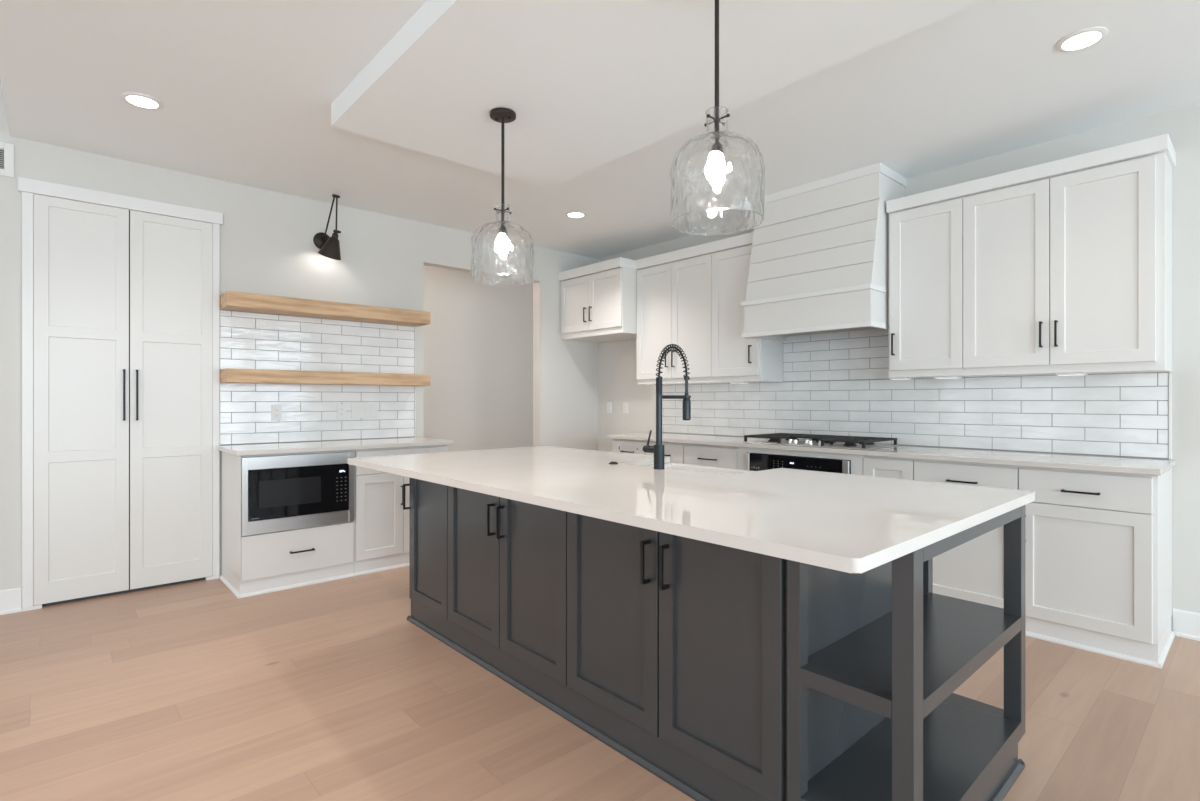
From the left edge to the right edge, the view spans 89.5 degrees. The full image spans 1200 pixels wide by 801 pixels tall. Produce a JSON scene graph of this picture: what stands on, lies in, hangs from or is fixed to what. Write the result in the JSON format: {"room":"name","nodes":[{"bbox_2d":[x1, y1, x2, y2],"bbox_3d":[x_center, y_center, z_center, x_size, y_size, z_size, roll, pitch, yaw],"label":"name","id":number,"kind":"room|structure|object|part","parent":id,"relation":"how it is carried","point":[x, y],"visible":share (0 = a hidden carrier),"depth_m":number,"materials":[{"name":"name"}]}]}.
{"room":"kitchen","nodes":[
{"label":"kitchen","id":0,"kind":"room"},
{"bbox_2d":[0,80,597,606],"bbox_3d":[-3.363,-0.451,3.612,9.120,3.350,0.115,0,0,-42],"label":"wall","id":1,"kind":"structure","parent":0,"point":[267,246],"depth_m":4.46,"materials":[{"name":"white paint"}]},
{"bbox_2d":[0,142,13,177],"bbox_3d":[-3.518,-1.385,3.387,0.347,0.191,0.012,0,0,-42],"label":"air vent","id":2,"kind":"object","parent":1,"relation":"in","point":[6,149],"visible":1,"depth_m":3.48,"materials":[{"name":"white plastic"}]},
{"bbox_2d":[0,587,21,614],"bbox_3d":[-5.035,1.156,2.016,4.498,0.136,0.024,0,0,-42],"label":"baseboard","id":3,"kind":"structure","parent":1,"relation":"attached to","point":[10,599],"depth_m":3.49,"materials":[{"name":"white paint"}]},
{"bbox_2d":[220,310,415,444],"bbox_3d":[-2.099,-0.159,4.663,1.430,0.936,0.011,0,0,-42],"label":"tile backsplash","id":4,"kind":"structure","parent":1,"relation":"attached to","point":[248,340],"depth_m":4.58,"materials":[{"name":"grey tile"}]},
{"bbox_2d":[271,405,281,419],"bbox_3d":[-2.361,0.087,4.417,0.070,0.114,0.008,0,0,-42],"label":"wall outlet","id":5,"kind":"object","parent":4,"relation":"attached to","point":[276,410],"visible":1,"depth_m":4.41,"materials":[{"name":"white plastic"}]},
{"bbox_2d":[337,404,345,418],"bbox_3d":[-2.017,0.087,4.727,0.070,0.114,0.008,0,0,-42],"label":"wall outlet","id":6,"kind":"object","parent":4,"relation":"attached to","point":[341,408],"visible":1,"depth_m":4.72,"materials":[{"name":"white plastic"}]},
{"bbox_2d":[351,404,377,417],"bbox_3d":[-1.885,0.085,4.845,0.207,0.106,0.008,0,0,-42],"label":"switch plate","id":7,"kind":"object","parent":4,"relation":"attached to","point":[357,410],"visible":1,"depth_m":4.84,"materials":[{"name":"white plastic"}]},
{"bbox_3d":[-1.569,-0.159,5.139,0.008,0.934,0.010,0,0,-42],"label":"edge trim","id":8,"kind":"part","parent":4,"relation":"part of","materials":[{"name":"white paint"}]},
{"bbox_2d":[220,291,429,326],"bbox_3d":[-2.009,-0.677,4.576,1.446,0.098,0.239,0,0,-42],"label":"floating shelf","id":9,"kind":"object","parent":1,"relation":"attached to","point":[229,300],"visible":1,"depth_m":4.42,"materials":[{"name":"brown wood"}]},
{"bbox_2d":[220,368,429,385],"bbox_3d":[-2.009,-0.167,4.576,1.446,0.092,0.239,0,0,-42],"label":"floating shelf","id":10,"kind":"object","parent":1,"relation":"attached to","point":[228,375],"visible":1,"depth_m":4.40,"materials":[{"name":"brown wood"}]},
{"bbox_2d":[313,194,340,259],"bbox_3d":[-2.019,-1.275,4.533,0.165,0.455,0.310,0,0,-42],"label":"wall sconce","id":11,"kind":"object","parent":1,"relation":"attached to","point":[329,247],"visible":1,"depth_m":4.49,"materials":[{"name":"brown metal"}]},
{"bbox_3d":[-2.118,-1.221,4.630,0.132,0.132,0.034,0,0,-42],"label":"wall plate","id":12,"kind":"part","parent":11,"relation":"part of","materials":[{"name":"brown metal"}]},
{"bbox_3d":[-2.030,-1.150,4.545,0.158,0.203,0.157,0,0,-16],"label":"lamp shade","id":13,"kind":"part","parent":11,"relation":"part of","materials":[{"name":"brown metal"}]},
{"bbox_3d":[-2.013,-1.367,4.506,0.011,0.259,0.248,0,0,-41],"label":"arm","id":14,"kind":"part","parent":11,"relation":"part of","materials":[{"name":"brown metal"}]},
{"bbox_3d":[-1.943,-1.380,4.465,0.012,0.228,0.099,0,0,-26],"label":"arm","id":15,"kind":"part","parent":11,"relation":"part of","materials":[{"name":"brown metal"}]},
{"bbox_2d":[424,265,532,451],"bbox_3d":[-1.931,-0.151,6.717,4.000,2.750,0.120,0,0,-42],"label":"wall","id":16,"kind":"structure","parent":0,"point":[478,338],"depth_m":7.09,"materials":[{"name":"white paint"}]},
{"bbox_2d":[0,0,1199,258],"bbox_3d":[1.006,-1.951,2.587,5.350,0.850,10.350,0,0,-42],"label":"ceiling","id":17,"kind":"structure","parent":0,"point":[247,90],"depth_m":3.10,"materials":[{"name":"white paint"}]},
{"bbox_2d":[120,92,163,109],"bbox_3d":[-2.328,-1.521,3.080,0.176,0.008,0.176,0,0,-42],"label":"recessed light","id":18,"kind":"object","parent":17,"relation":"in","point":[140,100],"visible":1,"depth_m":3.07,"materials":[{"name":"white plastic"}]},
{"bbox_2d":[565,211,586,217],"bbox_3d":[-0.197,-1.521,4.961,0.176,0.008,0.176,0,0,-42],"label":"recessed light","id":19,"kind":"object","parent":17,"relation":"in","point":[572,214],"visible":1,"depth_m":4.94,"materials":[{"name":"white plastic"}]},
{"bbox_2d":[331,0,984,188],"bbox_3d":[0.044,-1.476,2.570,1.395,0.120,2.730,0,0,-42],"label":"ceiling panel","id":20,"kind":"object","parent":17,"relation":"attached to","point":[589,85],"depth_m":2.56,"materials":[{"name":"white paint"}]},
{"bbox_2d":[471,107,534,285],"bbox_3d":[-0.479,-1.004,2.985,0.312,0.824,0.310,0,0,-42],"label":"pendant lamp","id":21,"kind":"object","parent":20,"relation":"hanging from","point":[503,254],"visible":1,"depth_m":2.88,"materials":[{"name":"clear glass"}]},
{"bbox_3d":[-0.479,-1.127,2.983,0.015,0.532,0.015,0,0,-42],"label":"rod","id":22,"kind":"part","parent":21,"relation":"part of","materials":[{"name":"brown metal"}]},
{"bbox_3d":[-0.479,-0.777,2.985,0.312,0.370,0.310,0,0,-42],"label":"lamp shade","id":23,"kind":"part","parent":21,"relation":"part of","materials":[{"name":"clear glass"}]},
{"bbox_2d":[670,0,764,234],"bbox_3d":[0.390,-1.004,2.017,0.314,0.824,0.308,0,0,-42],"label":"pendant lamp","id":24,"kind":"object","parent":20,"relation":"hanging from","point":[717,175],"visible":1,"depth_m":1.91,"materials":[{"name":"clear glass"}]},
{"bbox_3d":[0.390,-1.127,2.017,0.015,0.532,0.015,0,0,-42],"label":"rod","id":25,"kind":"part","parent":24,"relation":"part of","materials":[{"name":"brown metal"}]},
{"bbox_3d":[0.390,-0.777,2.017,0.314,0.370,0.308,0,0,-42],"label":"lamp shade","id":26,"kind":"part","parent":24,"relation":"part of","materials":[{"name":"clear glass"}]},
{"bbox_2d":[1055,27,1108,51],"bbox_3d":[2.034,-1.521,2.557,0.176,0.008,0.176,0,0,-42],"label":"recessed light","id":27,"kind":"object","parent":17,"relation":"in","point":[1081,39],"visible":1,"depth_m":2.55,"materials":[{"name":"white plastic"}]},
{"bbox_2d":[0,566,1199,800],"bbox_3d":[-0.723,1.284,1.034,10.000,0.120,10.350,0,0,-42],"label":"floor","id":28,"kind":"structure","parent":0,"point":[191,691],"depth_m":2.35,"materials":[{"name":"brown wood"}]},
{"bbox_2d":[18,177,222,611],"bbox_3d":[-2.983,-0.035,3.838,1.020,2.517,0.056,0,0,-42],"label":"pantry cabinet","id":29,"kind":"object","parent":28,"relation":"on","point":[127,288],"visible":1,"depth_m":3.81,"materials":[{"name":"white paint"}]},
{"bbox_3d":[-3.160,-0.005,3.700,0.442,2.413,0.019,0,0,-42],"label":"door","id":30,"kind":"part","parent":29,"relation":"part of","materials":[{"name":"white paint"}]},
{"bbox_3d":[-2.996,-0.035,3.812,0.011,0.322,0.034,0,0,-42],"label":"handle","id":31,"kind":"part","parent":29,"relation":"part of","materials":[{"name":"black metal"}]},
{"bbox_3d":[-2.948,-0.035,3.855,0.011,0.322,0.034,0,0,-42],"label":"handle","id":32,"kind":"part","parent":29,"relation":"part of","materials":[{"name":"black metal"}]},
{"bbox_3d":[-2.825,-0.005,4.001,0.446,2.413,0.019,0,0,-42],"label":"door","id":33,"kind":"part","parent":29,"relation":"part of","materials":[{"name":"white paint"}]},
{"bbox_2d":[220,450,354,598],"bbox_3d":[-2.158,0.782,4.184,0.712,0.883,0.644,0,0,-42],"label":"base cabinet","id":34,"kind":"object","parent":28,"relation":"on","point":[257,564],"visible":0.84,"depth_m":3.96,"materials":[{"name":"white paint"}]},
{"bbox_3d":[-2.160,1.175,4.186,0.712,0.098,0.564,0,0,-42],"label":"moulding","id":35,"kind":"part","parent":34,"relation":"part of","materials":[{"name":"white paint"}]},
{"bbox_2d":[241,451,353,535],"bbox_3d":[-2.135,0.597,4.167,0.686,0.485,0.541,0,0,-42],"label":"microwave","id":36,"kind":"object","parent":34,"relation":"in","point":[298,491],"visible":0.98,"depth_m":3.94,"materials":[{"name":"grey metal"}]},
{"bbox_3d":[-2.004,0.594,3.942,0.508,0.318,0.030,0,0,-42],"label":"door","id":37,"kind":"part","parent":36,"relation":"part of","materials":[{"name":"black glass"}]},
{"bbox_3d":[-1.777,0.594,4.147,0.102,0.318,0.028,0,0,-42],"label":"control panel","id":38,"kind":"part","parent":36,"relation":"part of","materials":[{"name":"black glass"}]},
{"bbox_3d":[-1.970,0.983,3.980,0.684,0.276,0.019,0,0,-42],"label":"drawer","id":39,"kind":"part","parent":34,"relation":"part of","materials":[{"name":"white paint"}]},
{"bbox_3d":[-1.948,0.985,3.963,0.146,0.010,0.034,0,0,-42],"label":"handle","id":40,"kind":"part","parent":34,"relation":"part of","materials":[{"name":"black metal"}]},
{"bbox_2d":[217,437,452,455],"bbox_3d":[-1.891,0.325,4.425,1.460,0.030,0.641,0,0,-42],"label":"countertop","id":41,"kind":"structure","parent":34,"relation":"on","point":[333,445],"depth_m":4.24,"materials":[{"name":"white stone"}]},
{"bbox_2d":[354,445,447,575],"bbox_3d":[-1.624,0.782,4.663,0.722,0.883,0.644,0,0,-42],"label":"base cabinet","id":42,"kind":"object","parent":28,"relation":"on","point":[381,523],"visible":0.47,"depth_m":4.34,"materials":[{"name":"white paint"}]},
{"bbox_3d":[-1.576,0.822,4.334,0.340,0.594,0.019,0,0,-42],"label":"door","id":43,"kind":"part","parent":42,"relation":"part of","materials":[{"name":"white paint"}]},
{"bbox_3d":[-1.630,1.175,4.670,0.722,0.098,0.576,0,0,-42],"label":"moulding","id":44,"kind":"part","parent":42,"relation":"part of","materials":[{"name":"white paint"}]},
{"bbox_3d":[-1.444,0.438,4.453,0.697,0.164,0.019,0,0,-42],"label":"drawer","id":45,"kind":"part","parent":42,"relation":"part of","materials":[{"name":"white paint"}]},
{"bbox_3d":[-1.316,0.822,4.568,0.353,0.594,0.019,0,0,-42],"label":"door","id":46,"kind":"part","parent":42,"relation":"part of","materials":[{"name":"white paint"}]},
{"bbox_2d":[612,438,684,463],"bbox_3d":[0.598,0.782,5.365,0.644,0.883,0.850,0,0,-42],"label":"base cabinet","id":47,"kind":"object","parent":28,"relation":"on","point":[674,451],"visible":0.21,"depth_m":5.16,"materials":[{"name":"white paint"}]},
{"bbox_2d":[617,444,621,449],"bbox_3d":[0.174,0.414,5.407,0.001,0.056,0.053,0,0,-42],"label":"tape","id":48,"kind":"object","parent":47,"relation":"attached to","point":[619,446],"visible":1,"depth_m":5.41,"materials":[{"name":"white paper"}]},
{"bbox_3d":[0.257,0.440,5.329,0.019,0.165,0.413,0,0,-42],"label":"drawer","id":49,"kind":"part","parent":47,"relation":"part of","materials":[{"name":"white paint"}]},
{"bbox_3d":[0.536,0.440,5.019,0.019,0.165,0.414,0,0,-42],"label":"drawer","id":50,"kind":"part","parent":47,"relation":"part of","materials":[{"name":"white paint"}]},
{"bbox_2d":[607,432,1175,475],"bbox_3d":[1.538,0.325,4.320,0.641,0.030,3.693,0,0,-42],"label":"countertop","id":51,"kind":"structure","parent":47,"relation":"on","point":[1146,466],"depth_m":3.47,"materials":[{"name":"white stone"}]},
{"bbox_2d":[742,433,898,449],"bbox_3d":[1.541,0.282,4.290,0.530,0.053,0.908,0,0,-42],"label":"gas cooktop","id":52,"kind":"object","parent":51,"relation":"in","point":[825,441],"visible":1,"depth_m":4.18,"materials":[{"name":"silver metal"}]},
{"bbox_3d":[1.656,0.292,4.011,0.084,0.018,0.084,0,0,-42],"label":"burner","id":53,"kind":"part","parent":52,"relation":"part of","materials":[{"name":"black metal"}]},
{"bbox_2d":[684,443,736,468],"bbox_3d":[1.055,0.782,4.856,0.644,0.883,0.516,0,0,-42],"label":"base cabinet","id":54,"kind":"object","parent":28,"relation":"on","point":[694,454],"visible":0.17,"depth_m":4.65,"materials":[{"name":"white paint"}]},
{"bbox_2d":[403,477,1024,800],"bbox_3d":[0.159,0.782,2.689,0.983,0.884,2.686,0,0,-42],"label":"kitchen island","id":55,"kind":"object","parent":28,"relation":"on","point":[723,673],"visible":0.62,"depth_m":1.91,"materials":[{"name":"grey paint"}]},
{"bbox_3d":[-1.071,0.532,3.352,0.038,0.140,0.010,0,0,-42],"label":"handle","id":56,"kind":"part","parent":55,"relation":"part of","materials":[{"name":"black metal"}]},
{"bbox_3d":[-0.908,0.730,3.214,0.020,0.744,0.434,0,0,-42],"label":"door","id":57,"kind":"part","parent":55,"relation":"part of","materials":[{"name":"grey paint"}]},
{"bbox_3d":[-0.600,0.730,2.871,0.020,0.744,0.473,0,0,-42],"label":"door","id":58,"kind":"part","parent":55,"relation":"part of","materials":[{"name":"grey paint"}]},
{"bbox_3d":[-0.488,0.532,2.702,0.038,0.140,0.010,0,0,-42],"label":"handle","id":59,"kind":"part","parent":55,"relation":"part of","materials":[{"name":"black metal"}]},
{"bbox_3d":[-0.438,0.532,2.646,0.038,0.140,0.010,0,0,-42],"label":"handle","id":60,"kind":"part","parent":55,"relation":"part of","materials":[{"name":"black metal"}]},
{"bbox_3d":[-0.282,0.730,2.517,0.020,0.744,0.467,0,0,-42],"label":"door","id":61,"kind":"part","parent":55,"relation":"part of","materials":[{"name":"grey paint"}]},
{"bbox_3d":[0.037,0.730,2.162,0.020,0.744,0.471,0,0,-42],"label":"door","id":62,"kind":"part","parent":55,"relation":"part of","materials":[{"name":"grey paint"}]},
{"bbox_3d":[0.149,0.532,1.993,0.038,0.140,0.010,0,0,-42],"label":"handle","id":63,"kind":"part","parent":55,"relation":"part of","materials":[{"name":"black metal"}]},
{"bbox_3d":[0.205,0.532,1.932,0.038,0.140,0.010,0,0,-42],"label":"handle","id":64,"kind":"part","parent":55,"relation":"part of","materials":[{"name":"black metal"}]},
{"bbox_2d":[348,446,1034,572],"bbox_3d":[0.064,0.325,2.656,1.324,0.030,2.784,0,0,-42],"label":"island countertop","id":65,"kind":"structure","parent":55,"relation":"on","point":[849,523],"depth_m":1.91,"materials":[{"name":"white stone"}]},
{"bbox_2d":[643,344,690,468],"bbox_3d":[0.315,0.024,2.826,0.238,0.572,0.115,0,0,-42],"label":"kitchen faucet","id":66,"kind":"object","parent":65,"relation":"on","point":[658,449],"visible":1,"depth_m":2.75,"materials":[{"name":"black metal"}]},
{"bbox_3d":[0.228,0.175,2.801,0.033,0.076,0.011,0,0,-42],"label":"lever","id":67,"kind":"part","parent":66,"relation":"part of","materials":[{"name":"black metal"}]},
{"bbox_3d":[0.267,0.088,2.740,0.028,0.228,0.028,0,0,-42],"label":"post","id":68,"kind":"part","parent":66,"relation":"part of","materials":[{"name":"black metal"}]},
{"bbox_3d":[0.351,-0.016,2.815,0.200,0.016,0.041,0,0,-42],"label":"docking arm","id":69,"kind":"part","parent":66,"relation":"part of","materials":[{"name":"black metal"}]},
{"bbox_2d":[648,463,752,474],"bbox_3d":[0.465,0.470,2.910,0.441,0.258,0.702,0,0,-42],"label":"sink","id":70,"kind":"object","parent":65,"relation":"in","point":[667,465],"visible":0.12,"depth_m":3.12,"materials":[{"name":"white ceramic"}]},
{"bbox_3d":[0.171,1.213,2.699,0.953,0.022,2.678,0,0,-42],"label":"shoe moulding","id":71,"kind":"part","parent":55,"relation":"part of","materials":[{"name":"grey paint"}]},
{"bbox_3d":[0.348,0.730,1.815,0.020,0.744,0.448,0,0,-42],"label":"door","id":72,"kind":"part","parent":55,"relation":"part of","materials":[{"name":"grey paint"}]},
{"bbox_3d":[0.855,0.723,1.935,0.849,0.764,0.017,0,0,-42],"label":"panel","id":73,"kind":"part","parent":55,"relation":"part of","materials":[{"name":"grey paint"}]},
{"bbox_3d":[0.724,0.722,1.425,0.055,0.764,0.050,0,0,-42],"label":"post","id":74,"kind":"part","parent":55,"relation":"part of","materials":[{"name":"grey paint"}]},
{"bbox_2d":[800,593,1020,718],"bbox_3d":[0.964,0.729,1.814,0.933,0.043,0.308,0,0,-42],"label":"shelf","id":75,"kind":"object","parent":55,"relation":"attached to","point":[854,666],"depth_m":1.68,"materials":[{"name":"grey paint"}]},
{"bbox_2d":[800,693,1020,800],"bbox_3d":[0.964,1.077,1.814,0.933,0.054,0.308,0,0,-42],"label":"shelf","id":76,"kind":"object","parent":55,"relation":"attached to","point":[966,741],"depth_m":1.79,"materials":[{"name":"grey paint"}]},
{"bbox_3d":[0.972,0.361,1.806,0.933,0.040,0.286,0,0,-42],"label":"rail","id":77,"kind":"part","parent":55,"relation":"part of","materials":[{"name":"grey paint"}]},
{"bbox_3d":[1.379,0.722,2.013,0.050,0.764,0.050,0,0,-42],"label":"post","id":78,"kind":"part","parent":55,"relation":"part of","materials":[{"name":"grey paint"}]},
{"bbox_2d":[737,447,863,474],"bbox_3d":[1.553,0.782,4.328,0.608,0.883,0.933,0,0,-42],"label":"base cabinet","id":79,"kind":"object","parent":28,"relation":"on","point":[856,460],"visible":0.1,"depth_m":4.07,"materials":[{"name":"white paint"}]},
{"bbox_2d":[745,453,850,473],"bbox_3d":[1.505,0.744,4.285,0.639,0.726,0.774,0,0,-42],"label":"wall oven","id":80,"kind":"object","parent":79,"relation":"in","point":[753,461],"visible":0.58,"depth_m":4.10,"materials":[{"name":"grey"}]},
{"bbox_3d":[1.072,0.443,4.391,0.023,0.123,0.037,0,0,-42],"label":"trim","id":81,"kind":"part","parent":80,"relation":"part of","materials":[{"name":"silver metal"}]},
{"bbox_3d":[1.563,0.443,3.844,0.023,0.123,0.041,0,0,-42],"label":"trim","id":82,"kind":"part","parent":80,"relation":"part of","materials":[{"name":"silver metal"}]},
{"bbox_2d":[863,455,914,479],"bbox_3d":[1.966,0.782,3.869,0.608,0.883,0.299,0,0,-42],"label":"base cabinet","id":83,"kind":"object","parent":28,"relation":"on","point":[889,467],"visible":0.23,"depth_m":3.66,"materials":[{"name":"white paint"}]},
{"bbox_2d":[914,459,1018,607],"bbox_3d":[2.227,0.782,3.552,0.644,0.883,0.519,0,0,-42],"label":"base cabinet","id":84,"kind":"object","parent":28,"relation":"on","point":[973,570],"visible":0.34,"depth_m":3.33,"materials":[{"name":"white paint"}]},
{"bbox_3d":[2.000,0.449,3.349,0.034,0.010,0.148,0,0,-42],"label":"handle","id":85,"kind":"part","parent":84,"relation":"part of","materials":[{"name":"black metal"}]},
{"bbox_3d":[2.020,0.440,3.367,0.019,0.165,0.514,0,0,-42],"label":"drawer","id":86,"kind":"part","parent":84,"relation":"part of","materials":[{"name":"white paint"}]},
{"bbox_3d":[2.020,0.823,3.367,0.019,0.592,0.514,0,0,-42],"label":"door","id":87,"kind":"part","parent":84,"relation":"part of","materials":[{"name":"white paint"}]},
{"bbox_2d":[1019,466,1174,668],"bbox_3d":[2.585,0.782,3.153,0.644,0.883,0.552,0,0,-42],"label":"base cabinet","id":88,"kind":"object","parent":28,"relation":"on","point":[1098,545],"visible":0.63,"depth_m":2.94,"materials":[{"name":"white paint"}]},
{"bbox_3d":[2.349,0.449,2.960,0.034,0.010,0.148,0,0,-42],"label":"handle","id":89,"kind":"part","parent":88,"relation":"part of","materials":[{"name":"black metal"}]},
{"bbox_3d":[2.369,0.440,2.978,0.019,0.165,0.518,0,0,-42],"label":"drawer","id":90,"kind":"part","parent":88,"relation":"part of","materials":[{"name":"white paint"}]},
{"bbox_3d":[2.369,0.823,2.978,0.019,0.592,0.518,0,0,-42],"label":"door","id":91,"kind":"part","parent":88,"relation":"part of","materials":[{"name":"white paint"}]},
{"bbox_3d":[2.591,1.175,3.159,0.576,0.098,0.552,0,0,-42],"label":"moulding","id":92,"kind":"part","parent":88,"relation":"part of","materials":[{"name":"white paint"}]},
{"bbox_2d":[598,102,1199,612],"bbox_3d":[2.897,-0.151,3.379,0.120,2.750,8.600,0,0,-42],"label":"wall","id":93,"kind":"structure","parent":0,"point":[617,360],"depth_m":3.17,"materials":[{"name":"white paint"}]},
{"bbox_2d":[560,267,637,342],"bbox_3d":[0.073,-0.920,6.012,0.558,0.598,0.902,0,0,-42],"label":"upper cabinet","id":94,"kind":"object","parent":93,"relation":"attached to","point":[600,307],"visible":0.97,"depth_m":5.78,"materials":[{"name":"white paint"}]},
{"bbox_3d":[-0.250,-0.944,6.021,0.019,0.531,0.443,0,0,-42],"label":"door","id":95,"kind":"part","parent":94,"relation":"part of","materials":[{"name":"white paint"}]},
{"bbox_3d":[0.048,-0.944,5.689,0.019,0.531,0.441,0,0,-42],"label":"door","id":96,"kind":"part","parent":94,"relation":"part of","materials":[{"name":"white paint"}]},
{"bbox_2d":[607,402,611,412],"bbox_3d":[0.099,0.077,6.397,0.008,0.114,0.070,0,0,-42],"label":"wall outlet","id":97,"kind":"object","parent":93,"relation":"attached to","point":[609,404],"visible":1,"depth_m":6.39,"materials":[{"name":"white plastic"}]},
{"bbox_2d":[623,402,627,413],"bbox_3d":[0.262,0.077,6.214,0.008,0.114,0.070,0,0,-42],"label":"wall outlet","id":98,"kind":"object","parent":93,"relation":"attached to","point":[625,404],"visible":1,"depth_m":6.21,"materials":[{"name":"white plastic"}]},
{"bbox_2d":[559,232,752,280],"bbox_3d":[0.527,-1.263,5.522,0.538,0.087,2.238,0,0,-42],"label":"crown molding","id":99,"kind":"structure","parent":93,"relation":"attached to","point":[746,239],"depth_m":5.39,"materials":[{"name":"white paint"}]},
{"bbox_2d":[637,253,722,384],"bbox_3d":[0.738,-0.684,5.417,0.366,1.070,0.871,0,0,-42],"label":"upper cabinet","id":100,"kind":"object","parent":93,"relation":"attached to","point":[674,299],"visible":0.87,"depth_m":5.28,"materials":[{"name":"white paint"}]},
{"bbox_3d":[0.490,-0.702,5.486,0.019,1.015,0.427,0,0,-42],"label":"door","id":101,"kind":"part","parent":100,"relation":"part of","materials":[{"name":"white paint"}]},
{"bbox_3d":[0.635,-0.362,5.283,0.034,0.138,0.010,0,0,-42],"label":"handle","id":102,"kind":"part","parent":100,"relation":"part of","materials":[{"name":"black metal"}]},
{"bbox_3d":[0.780,-0.702,5.163,0.019,1.015,0.434,0,0,-42],"label":"door","id":103,"kind":"part","parent":100,"relation":"part of","materials":[{"name":"white paint"}]},
{"bbox_2d":[712,245,782,382],"bbox_3d":[1.184,-0.684,4.920,0.366,1.070,0.462,0,0,-42],"label":"upper cabinet","id":104,"kind":"object","parent":93,"relation":"attached to","point":[735,358],"visible":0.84,"depth_m":4.83,"materials":[{"name":"white paint"}]},
{"bbox_3d":[1.076,-0.702,4.834,0.019,1.015,0.443,0,0,-42],"label":"door","id":105,"kind":"part","parent":104,"relation":"part of","materials":[{"name":"white paint"}]},
{"bbox_2d":[729,382,749,383],"bbox_3d":[1.125,-0.142,4.883,0.105,0.012,0.125,0,0,-42],"label":"light","id":106,"kind":"object","parent":104,"relation":"attached to","point":[729,382],"visible":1,"depth_m":4.86,"materials":[{"name":"white plastic"}]},
{"bbox_3d":[1.162,-0.359,4.697,0.034,0.139,0.010,0,0,-42],"label":"handle","id":107,"kind":"part","parent":104,"relation":"part of","materials":[{"name":"black metal"}]},
{"bbox_2d":[741,162,906,341],"bbox_3d":[1.579,-0.996,4.331,0.565,1.059,0.964,0,0,-42],"label":"range hood","id":108,"kind":"object","parent":93,"relation":"attached to","point":[819,260],"visible":0.98,"depth_m":4.11,"materials":[{"name":"white paint"}]},
{"bbox_2d":[662,329,1171,458],"bbox_3d":[1.775,-0.113,4.528,0.012,0.842,3.648,0,0,-42],"label":"tile backsplash","id":109,"kind":"structure","parent":93,"relation":"attached to","point":[839,383],"depth_m":4.06,"materials":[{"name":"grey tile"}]},
{"bbox_3d":[2.991,0.080,3.175,0.012,0.456,0.011,0,0,-42],"label":"edge trim","id":110,"kind":"part","parent":109,"relation":"part of","materials":[{"name":"white paint"}]},
{"bbox_2d":[889,197,974,378],"bbox_3d":[2.125,-0.684,3.873,0.366,1.070,0.440,0,0,-42],"label":"upper cabinet","id":111,"kind":"object","parent":93,"relation":"attached to","point":[926,242],"visible":0.89,"depth_m":3.77,"materials":[{"name":"white paint"}]},
{"bbox_3d":[1.884,-0.361,3.894,0.034,0.140,0.010,0,0,-42],"label":"handle","id":112,"kind":"part","parent":111,"relation":"part of","materials":[{"name":"black metal"}]},
{"bbox_2d":[890,377,911,379],"bbox_3d":[1.963,-0.142,3.951,0.105,0.012,0.100,0,0,-42],"label":"light","id":113,"kind":"object","parent":111,"relation":"attached to","point":[899,378],"visible":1,"depth_m":3.93,"materials":[{"name":"white plastic"}]},
{"bbox_2d":[933,376,961,378],"bbox_3d":[2.149,-0.142,3.744,0.105,0.012,0.127,0,0,-42],"label":"light","id":114,"kind":"object","parent":111,"relation":"attached to","point":[936,377],"visible":1,"depth_m":3.72,"materials":[{"name":"white plastic"}]},
{"bbox_2d":[963,152,1171,376],"bbox_3d":[2.568,-0.684,3.380,0.366,1.070,0.884,0,0,-42],"label":"upper cabinet","id":115,"kind":"object","parent":93,"relation":"attached to","point":[1070,272],"visible":1,"depth_m":3.23,"materials":[{"name":"white paint"}]},
{"bbox_3d":[2.312,-0.702,3.458,0.019,1.015,0.421,0,0,-42],"label":"door","id":116,"kind":"part","parent":115,"relation":"part of","materials":[{"name":"white paint"}]},
{"bbox_2d":[886,134,1175,213],"bbox_3d":[2.433,-1.257,3.545,0.345,0.075,1.339,0,0,-42],"label":"crown molding","id":117,"kind":"structure","parent":115,"relation":"attached to","point":[1162,143],"depth_m":3.31,"materials":[{"name":"white paint"}]},
{"bbox_3d":[2.409,-0.361,3.309,0.034,0.140,0.010,0,0,-42],"label":"handle","id":118,"kind":"part","parent":115,"relation":"part of","materials":[{"name":"black metal"}]},
{"bbox_3d":[2.455,-0.361,3.258,0.034,0.140,0.010,0,0,-42],"label":"handle","id":119,"kind":"part","parent":115,"relation":"part of","materials":[{"name":"black metal"}]},
{"bbox_2d":[1055,372,1087,375],"bbox_3d":[2.559,-0.142,3.287,0.105,0.012,0.124,0,0,-42],"label":"light","id":120,"kind":"object","parent":115,"relation":"attached to","point":[1083,373],"visible":1,"depth_m":3.26,"materials":[{"name":"white plastic"}]},
{"bbox_3d":[2.597,-0.702,3.141,0.019,1.015,0.425,0,0,-42],"label":"door","id":121,"kind":"part","parent":115,"relation":"part of","materials":[{"name":"white paint"}]},
{"bbox_2d":[1172,608,1199,640],"bbox_3d":[4.355,1.156,1.648,0.024,0.136,4.077,0,0,-42],"label":"baseboard","id":122,"kind":"structure","parent":93,"relation":"attached to","point":[1185,624],"depth_m":3.12,"materials":[{"name":"white paint"}]}
]}

